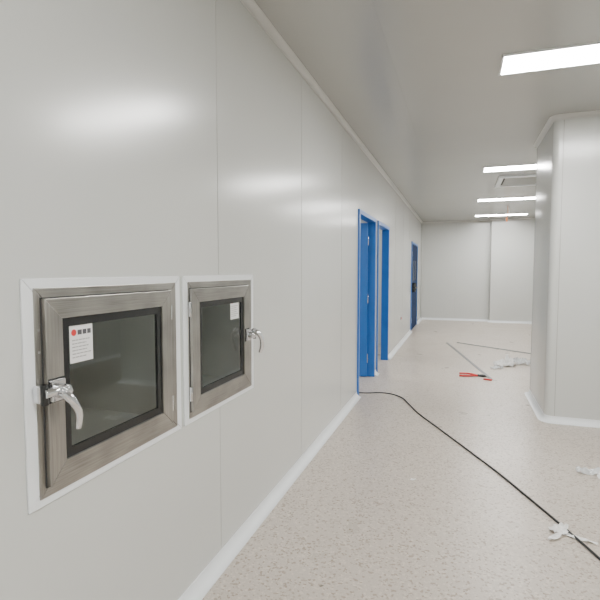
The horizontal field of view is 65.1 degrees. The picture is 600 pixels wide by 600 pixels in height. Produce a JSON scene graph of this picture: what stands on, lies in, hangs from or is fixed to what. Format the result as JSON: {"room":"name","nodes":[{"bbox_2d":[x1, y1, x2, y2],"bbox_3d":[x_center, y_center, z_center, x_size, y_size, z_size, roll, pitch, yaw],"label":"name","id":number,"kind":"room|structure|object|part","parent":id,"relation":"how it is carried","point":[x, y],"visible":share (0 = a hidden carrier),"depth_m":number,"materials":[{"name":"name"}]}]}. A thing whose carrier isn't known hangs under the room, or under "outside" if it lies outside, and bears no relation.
{"room":"clean room","nodes":[
{"label":"clean room","id":0,"kind":"room"},
{"bbox_2d":[0,0,421,599],"bbox_3d":[0.741,-0.344,5.653,0.080,2.830,17.200,1,4,19],"label":"wall","id":1,"kind":"structure","parent":0,"point":[112,125],"depth_m":1.89,"materials":[{"name":"paint"}]},
{"bbox_2d":[19,276,181,513],"bbox_3d":[-0.609,0.238,1.581,0.006,0.630,0.728,1,4,19],"label":"trim","id":2,"kind":"structure","parent":1,"relation":"attached to","point":[26,286],"depth_m":1.27,"materials":[{"name":"metal"}]},
{"bbox_2d":[32,283,177,500],"bbox_3d":[-0.863,0.235,1.663,0.674,0.582,0.670,1,4,19],"label":"pass-through window","id":3,"kind":"structure","parent":1,"relation":"in","point":[62,471],"depth_m":1.43,"materials":[{"name":"metal"}]},
{"bbox_2d":[33,385,40,403],"bbox_3d":[-0.698,0.253,1.261,0.026,0.048,0.026,1,4,19],"label":"latch keeper","id":4,"kind":"object","parent":3,"relation":"attached to","point":[36,389],"visible":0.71,"depth_m":1.25,"materials":[{"name":"silver metal"}]},
{"bbox_2d":[36,319,40,363],"bbox_3d":[-0.705,0.112,1.268,0.001,0.120,0.013,1,4,19],"label":"interlock plate","id":5,"kind":"object","parent":3,"relation":"attached to","point":[38,334],"visible":1,"depth_m":1.27,"materials":[{"name":"silver metal"}]},
{"bbox_2d":[40,384,48,405],"bbox_3d":[-0.681,0.253,1.252,0.020,0.056,0.020,1,4,19],"label":"roller","id":6,"kind":"object","parent":3,"relation":"attached to","point":[44,402],"visible":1,"depth_m":1.24,"materials":[{"name":"silver metal"}]},
{"bbox_3d":[-0.667,0.249,1.274,0.026,0.026,0.058,1,4,23],"label":"latch arm","id":7,"kind":"part","parent":3,"relation":"part of","materials":[{"name":"silver metal"}]},
{"bbox_2d":[48,376,63,403],"bbox_3d":[-0.678,0.250,1.309,0.004,0.068,0.054,1,4,19],"label":"latch gasket","id":8,"kind":"object","parent":3,"relation":"attached to","point":[49,380],"visible":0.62,"depth_m":1.29,"materials":[{"name":"black rubber"}]},
{"bbox_2d":[61,392,82,428],"bbox_3d":[-0.631,0.305,1.305,0.034,0.118,0.059,3,4,37],"label":"lever","id":9,"kind":"object","parent":3,"relation":"attached to","point":[68,397],"visible":1,"depth_m":1.30,"materials":[{"name":"silver metal"}]},
{"bbox_2d":[69,323,92,363],"bbox_3d":[-0.653,0.128,1.406,0.001,0.112,0.090,1,4,19],"label":"label","id":10,"kind":"object","parent":3,"relation":"attached to","point":[89,355],"visible":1,"depth_m":1.40,"materials":[{"name":"white paper"}]},
{"bbox_2d":[72,328,90,357],"bbox_3d":[-0.653,0.128,1.406,0.001,0.082,0.074,1,4,19],"label":"print","id":11,"kind":"object","parent":10,"relation":"attached to","point":[88,329],"depth_m":1.41},
{"bbox_2d":[39,290,165,487],"bbox_3d":[-0.608,0.241,1.564,0.002,0.529,0.591,1,4,19],"label":"door shadow gap","id":12,"kind":"structure","parent":3,"relation":"attached to","point":[153,290],"depth_m":1.29,"materials":[{"name":"black"}]},
{"bbox_2d":[68,314,155,444],"bbox_3d":[-0.892,0.232,1.677,0.530,0.502,0.580,1,4,19],"label":"glass pane","id":13,"kind":"object","parent":3,"relation":"attached to","point":[116,386],"visible":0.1,"depth_m":1.92,"materials":[{"name":"glass"}]},
{"bbox_3d":[-0.605,0.241,1.563,0.011,0.415,0.477,1,4,19],"label":"glass","id":14,"kind":"part","parent":3,"relation":"part of","materials":[{"name":"clear glass"}]},
{"bbox_2d":[182,275,253,425],"bbox_3d":[-0.372,0.195,2.275,0.006,0.630,0.693,1,4,19],"label":"trim","id":15,"kind":"structure","parent":1,"relation":"attached to","point":[185,279],"depth_m":1.99,"materials":[{"name":"metal"}]},
{"bbox_2d":[187,279,255,418],"bbox_3d":[-0.625,0.192,2.361,0.674,0.582,0.625,1,4,19],"label":"pass-through window","id":16,"kind":"structure","parent":1,"relation":"in","point":[200,403],"depth_m":2.18,"materials":[{"name":"metal"}]},
{"bbox_2d":[189,302,191,316],"bbox_3d":[-0.459,0.039,1.965,0.012,0.060,0.012,1,4,19],"label":"hinge","id":17,"kind":"object","parent":16,"relation":"attached to","point":[190,303],"visible":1,"depth_m":1.96,"materials":[{"name":"silver metal"}]},
{"bbox_2d":[190,387,192,401],"bbox_3d":[-0.459,0.398,1.987,0.012,0.060,0.012,1,4,19],"label":"hinge","id":18,"kind":"object","parent":16,"relation":"attached to","point":[191,388],"visible":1,"depth_m":1.98,"materials":[{"name":"silver metal"}]},
{"bbox_2d":[189,285,241,412],"bbox_3d":[-0.374,0.198,2.248,0.002,0.529,0.566,1,4,19],"label":"door shadow gap","id":19,"kind":"structure","parent":16,"relation":"attached to","point":[232,285],"depth_m":1.99,"materials":[{"name":"black"}]},
{"bbox_2d":[202,304,238,385],"bbox_3d":[-0.655,0.189,2.371,0.530,0.502,0.545,1,4,19],"label":"window pane","id":20,"kind":"object","parent":16,"relation":"attached to","point":[220,334],"visible":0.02,"depth_m":2.58,"materials":[{"name":"glass"}]},
{"bbox_3d":[-0.371,0.199,2.247,0.011,0.415,0.452,1,4,19],"label":"glass","id":21,"kind":"part","parent":16,"relation":"part of","materials":[{"name":"clear glass"}]},
{"bbox_2d":[230,302,238,319],"bbox_3d":[-0.328,0.040,2.358,0.001,0.110,0.090,1,4,19],"label":"label","id":22,"kind":"object","parent":16,"relation":"attached to","point":[231,304],"visible":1,"depth_m":2.36,"materials":[{"name":"white paper"}]},
{"bbox_2d":[252,328,263,352],"bbox_3d":[-0.218,0.215,2.478,0.060,0.134,0.053,1,4,19],"label":"lever","id":23,"kind":"object","parent":16,"relation":"attached to","point":[257,332],"visible":1,"depth_m":2.46,"materials":[{"name":"silver metal"}]},
{"bbox_2d":[178,392,360,599],"bbox_3d":[-0.651,1.304,1.451,0.054,0.058,8.170,1,4,19],"label":"baseboard","id":24,"kind":"structure","parent":1,"relation":"attached to","point":[208,577],"depth_m":2.65,"materials":[{"name":"white metal"}]},
{"bbox_2d":[215,0,419,547],"bbox_3d":[1.454,-0.472,7.617,0.001,2.725,11.419,1,4,19],"label":"trim","id":25,"kind":"structure","parent":1,"relation":"attached to","point":[215,0],"depth_m":2.27,"materials":[{"name":"white metal"}]},
{"bbox_2d":[240,0,422,222],"bbox_3d":[0.797,-1.734,5.548,0.038,0.042,17.200,1,4,19],"label":"trim","id":26,"kind":"structure","parent":1,"relation":"attached to","point":[252,7],"depth_m":3.37,"materials":[{"name":"paint"}]},
{"bbox_2d":[359,223,368,376],"bbox_3d":[0.441,0.001,6.326,0.949,2.042,0.174,1,4,9],"label":"door leaf","id":27,"kind":"structure","parent":1,"relation":"in","point":[364,238],"depth_m":6.24,"materials":[{"name":"blue paint"}]},
{"bbox_2d":[357,209,375,394],"bbox_3d":[0.784,0.009,5.798,0.113,2.108,1.096,1,4,19],"label":"frame","id":28,"kind":"object","parent":1,"relation":"attached to","point":[371,283],"visible":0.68,"depth_m":6.24,"materials":[{"name":"blue paint"}]},
{"bbox_2d":[376,220,389,372],"bbox_3d":[1.190,-0.065,6.988,0.113,2.108,1.056,1,4,19],"label":"frame","id":29,"kind":"object","parent":1,"relation":"attached to","point":[385,229],"visible":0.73,"depth_m":7.42,"materials":[{"name":"blue paint"}]},
{"bbox_2d":[388,330,411,359],"bbox_3d":[2.018,0.821,9.274,0.054,0.058,3.670,1,4,19],"label":"baseboard","id":30,"kind":"structure","parent":1,"relation":"attached to","point":[392,353],"depth_m":8.78,"materials":[{"name":"white metal"}]},
{"bbox_2d":[411,244,414,329],"bbox_3d":[2.715,-0.310,11.375,0.059,2.042,0.729,1,4,19],"label":"door leaf","id":31,"kind":"structure","parent":1,"relation":"in","point":[413,246],"depth_m":11.38,"materials":[{"name":"blue metal"}]},
{"bbox_2d":[412,283,416,291],"bbox_3d":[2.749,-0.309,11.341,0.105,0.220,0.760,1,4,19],"label":"lock","id":32,"kind":"object","parent":31,"relation":"attached to","point":[414,287],"visible":0.8,"depth_m":11.09,"materials":[{"name":"black metal"}]},
{"bbox_2d":[410,241,417,329],"bbox_3d":[2.805,-0.357,11.722,0.113,2.108,1.576,1,4,19],"label":"frame","id":33,"kind":"object","parent":1,"relation":"attached to","point":[413,243],"visible":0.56,"depth_m":11.02,"materials":[{"name":"blue paint"}]},
{"bbox_2d":[414,246,416,325],"bbox_3d":[2.943,-0.353,12.071,0.059,2.042,0.709,1,4,19],"label":"door leaf","id":34,"kind":"structure","parent":1,"relation":"in","point":[415,272],"depth_m":12.07,"materials":[{"name":"blue metal"}]},
{"bbox_2d":[378,229,381,345],"bbox_3d":[0.350,-0.569,9.307,3.020,2.830,0.080,1,4,19],"label":"wall partition","id":35,"kind":"structure","parent":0,"point":[380,231],"depth_m":8.89,"materials":[{"name":"paint"}]},
{"bbox_2d":[202,320,599,599],"bbox_3d":[1.347,1.131,5.537,7.600,0.100,17.400,1,4,19],"label":"floor","id":36,"kind":"structure","parent":0,"point":[354,523],"depth_m":2.98,"materials":[{"name":"plastic"}]},
{"bbox_2d":[447,342,492,379],"bbox_3d":[2.701,0.941,7.710,0.029,0.011,3.185,0,4,7],"label":"metal strip","id":37,"kind":"object","parent":36,"relation":"on","point":[468,360],"visible":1,"depth_m":7.27,"materials":[{"name":"metal"}]},
{"bbox_2d":[459,372,486,376],"bbox_3d":[2.343,1.016,6.366,0.355,0.027,0.205,1,4,19],"label":"cutter","id":38,"kind":"object","parent":36,"relation":"on","point":[471,374],"visible":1,"depth_m":6.33,"materials":[{"name":"red plastic"}]},
{"bbox_3d":[2.311,1.011,6.442,0.246,0.024,0.068,2,4,34],"label":"handle","id":39,"kind":"part","parent":38,"relation":"part of","materials":[{"name":"red plastic"}]},
{"bbox_2d":[359,392,599,559],"bbox_3d":[1.121,1.232,2.977,1.306,0.013,5.687,-1,4,-16],"label":"power cable","id":40,"kind":"object","parent":36,"relation":"on","point":[483,461],"visible":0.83,"depth_m":3.19,"materials":[{"name":"black rubber"}]},
{"bbox_2d":[457,342,530,353],"bbox_3d":[3.549,0.882,8.661,0.031,0.011,1.570,-2,4,-34],"label":"metal strip","id":41,"kind":"object","parent":36,"relation":"on","point":[457,342],"visible":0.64,"depth_m":8.60,"materials":[{"name":"metal"}]},
{"bbox_2d":[490,354,530,368],"bbox_3d":[3.106,0.896,7.065,0.845,0.176,0.367,-2,4,-28],"label":"plastic wrap","id":42,"kind":"object","parent":36,"relation":"on","point":[508,361],"visible":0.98,"depth_m":7.06,"materials":[{"name":"plastic"}]},
{"bbox_2d":[548,522,597,544],"bbox_3d":[1.419,1.249,2.509,0.220,0.036,0.203,-1,4,-15],"label":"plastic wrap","id":43,"kind":"object","parent":36,"relation":"on","point":[561,529],"visible":1,"depth_m":2.53,"materials":[{"name":"white plastic"}]},
{"bbox_2d":[575,466,599,478],"bbox_3d":[2.099,1.199,3.268,0.191,0.042,0.317,-3,5,-39],"label":"plastic wrap","id":44,"kind":"object","parent":36,"relation":"on","point":[584,470],"visible":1,"depth_m":3.30,"materials":[{"name":"white plastic"}]},
{"bbox_2d":[254,0,599,221],"bbox_3d":[1.347,-1.793,5.357,7.600,0.100,17.400,1,4,19],"label":"ceiling","id":45,"kind":"structure","parent":0,"point":[466,118],"depth_m":3.48,"materials":[{"name":"paint"}]},
{"bbox_2d":[372,0,443,219],"bbox_3d":[2.446,-1.720,4.987,2.282,0.001,17.200,1,4,19],"label":"trim","id":46,"kind":"structure","parent":45,"relation":"attached to","point":[372,0],"depth_m":3.44,"materials":[{"name":"paint"}]},
{"bbox_2d":[475,213,528,216],"bbox_3d":[5.043,-2.135,11.801,1.224,0.011,0.324,1,4,19],"label":"ceiling light","id":47,"kind":"object","parent":45,"relation":"attached to","point":[516,213],"depth_m":11.73,"materials":[{"name":"white plastic"}]},
{"bbox_2d":[477,196,535,201],"bbox_3d":[4.113,-1.972,9.165,1.224,0.011,0.324,1,4,19],"label":"ceiling light","id":48,"kind":"object","parent":45,"relation":"attached to","point":[531,197],"depth_m":9.21,"materials":[{"name":"white plastic"}]},
{"bbox_2d":[483,163,536,172],"bbox_3d":[3.127,-1.797,6.337,1.224,0.011,0.324,1,4,19],"label":"ceiling light","id":49,"kind":"object","parent":45,"relation":"attached to","point":[523,166],"depth_m":6.44,"materials":[{"name":"white plastic"}]},
{"bbox_2d":[495,174,535,187],"bbox_3d":[3.417,-1.847,7.283,0.680,0.030,0.860,1,4,19],"label":"air vent","id":50,"kind":"object","parent":45,"relation":"in","point":[526,179],"depth_m":7.23,"materials":[{"name":"white metal"}]},
{"bbox_2d":[499,41,599,75],"bbox_3d":[1.955,-1.593,3.024,1.224,0.011,0.324,1,4,19],"label":"ceiling light","id":51,"kind":"object","parent":45,"relation":"attached to","point":[586,53],"depth_m":3.10,"materials":[{"name":"white plastic"}]},
{"bbox_2d":[422,222,490,318],"bbox_3d":[4.134,-0.835,13.620,7.600,2.830,0.100,1,4,19],"label":"wall","id":52,"kind":"structure","parent":0,"point":[464,292],"depth_m":13.45,"materials":[{"name":"paint"}]},
{"bbox_2d":[420,224,422,317],"bbox_3d":[3.562,-0.843,13.741,0.040,2.730,0.040,1,4,19],"label":"trim","id":53,"kind":"structure","parent":52,"relation":"attached to","point":[422,224],"depth_m":13.72,"materials":[{"name":"paint"}]},
{"bbox_2d":[421,317,488,321],"bbox_3d":[4.431,0.559,13.523,1.880,0.058,0.054,1,4,19],"label":"baseboard","id":54,"kind":"structure","parent":52,"relation":"attached to","point":[422,318],"depth_m":13.52,"materials":[{"name":"white metal"}]},
{"bbox_2d":[422,220,490,223],"bbox_3d":[4.434,-2.216,13.360,1.880,0.042,0.038,1,4,19],"label":"trim","id":55,"kind":"structure","parent":52,"relation":"attached to","point":[479,220],"depth_m":13.36,"materials":[{"name":"paint"}]},
{"bbox_2d":[454,221,491,319],"bbox_3d":[5.367,-0.806,12.989,2.064,2.730,0.172,2,4,27],"label":"trim","id":56,"kind":"structure","parent":52,"relation":"attached to","point":[491,221],"depth_m":13.01,"materials":[{"name":"white metal"}]},
{"bbox_2d":[490,218,534,220],"bbox_3d":[6.374,-2.161,12.468,2.470,0.042,0.038,1,4,19],"label":"trim","id":57,"kind":"structure","parent":52,"relation":"attached to","point":[515,218],"depth_m":12.67,"materials":[{"name":"paint"}]},
{"bbox_2d":[490,220,534,321],"bbox_3d":[6.440,-0.777,12.668,2.420,2.830,0.220,1,4,19],"label":"wall","id":58,"kind":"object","parent":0,"point":[512,246],"depth_m":12.78,"materials":[{"name":"white paint"}]},
{"bbox_2d":[488,320,531,323],"bbox_3d":[6.372,0.614,12.632,2.470,0.058,0.054,1,4,19],"label":"baseboard","id":59,"kind":"structure","parent":58,"relation":"attached to","point":[490,321],"depth_m":12.85,"materials":[{"name":"white metal"}]},
{"bbox_2d":[530,116,599,419],"bbox_3d":[3.053,-0.284,4.688,1.180,2.830,1.100,1,4,19],"label":"wall pillar","id":60,"kind":"structure","parent":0,"point":[576,368],"depth_m":4.31,"materials":[{"name":"paint"}]},
{"bbox_2d":[530,120,564,415],"bbox_3d":[2.775,-0.295,4.742,0.624,2.725,1.026,1,4,19],"label":"trim","id":61,"kind":"structure","parent":60,"relation":"attached to","point":[564,120],"depth_m":4.37,"materials":[{"name":"white metal"}]},
{"bbox_2d":[524,389,599,427],"bbox_3d":[3.053,1.099,4.774,1.288,0.058,1.208,1,4,19],"label":"baseboard","id":62,"kind":"structure","parent":60,"relation":"attached to","point":[540,415],"depth_m":4.40,"materials":[{"name":"white metal"}]},
{"bbox_2d":[533,110,599,147],"bbox_3d":[3.053,-1.676,4.602,1.256,0.042,1.176,1,4,19],"label":"trim","id":63,"kind":"structure","parent":60,"relation":"attached to","point":[595,113],"depth_m":4.24,"materials":[{"name":"paint"}]}
]}

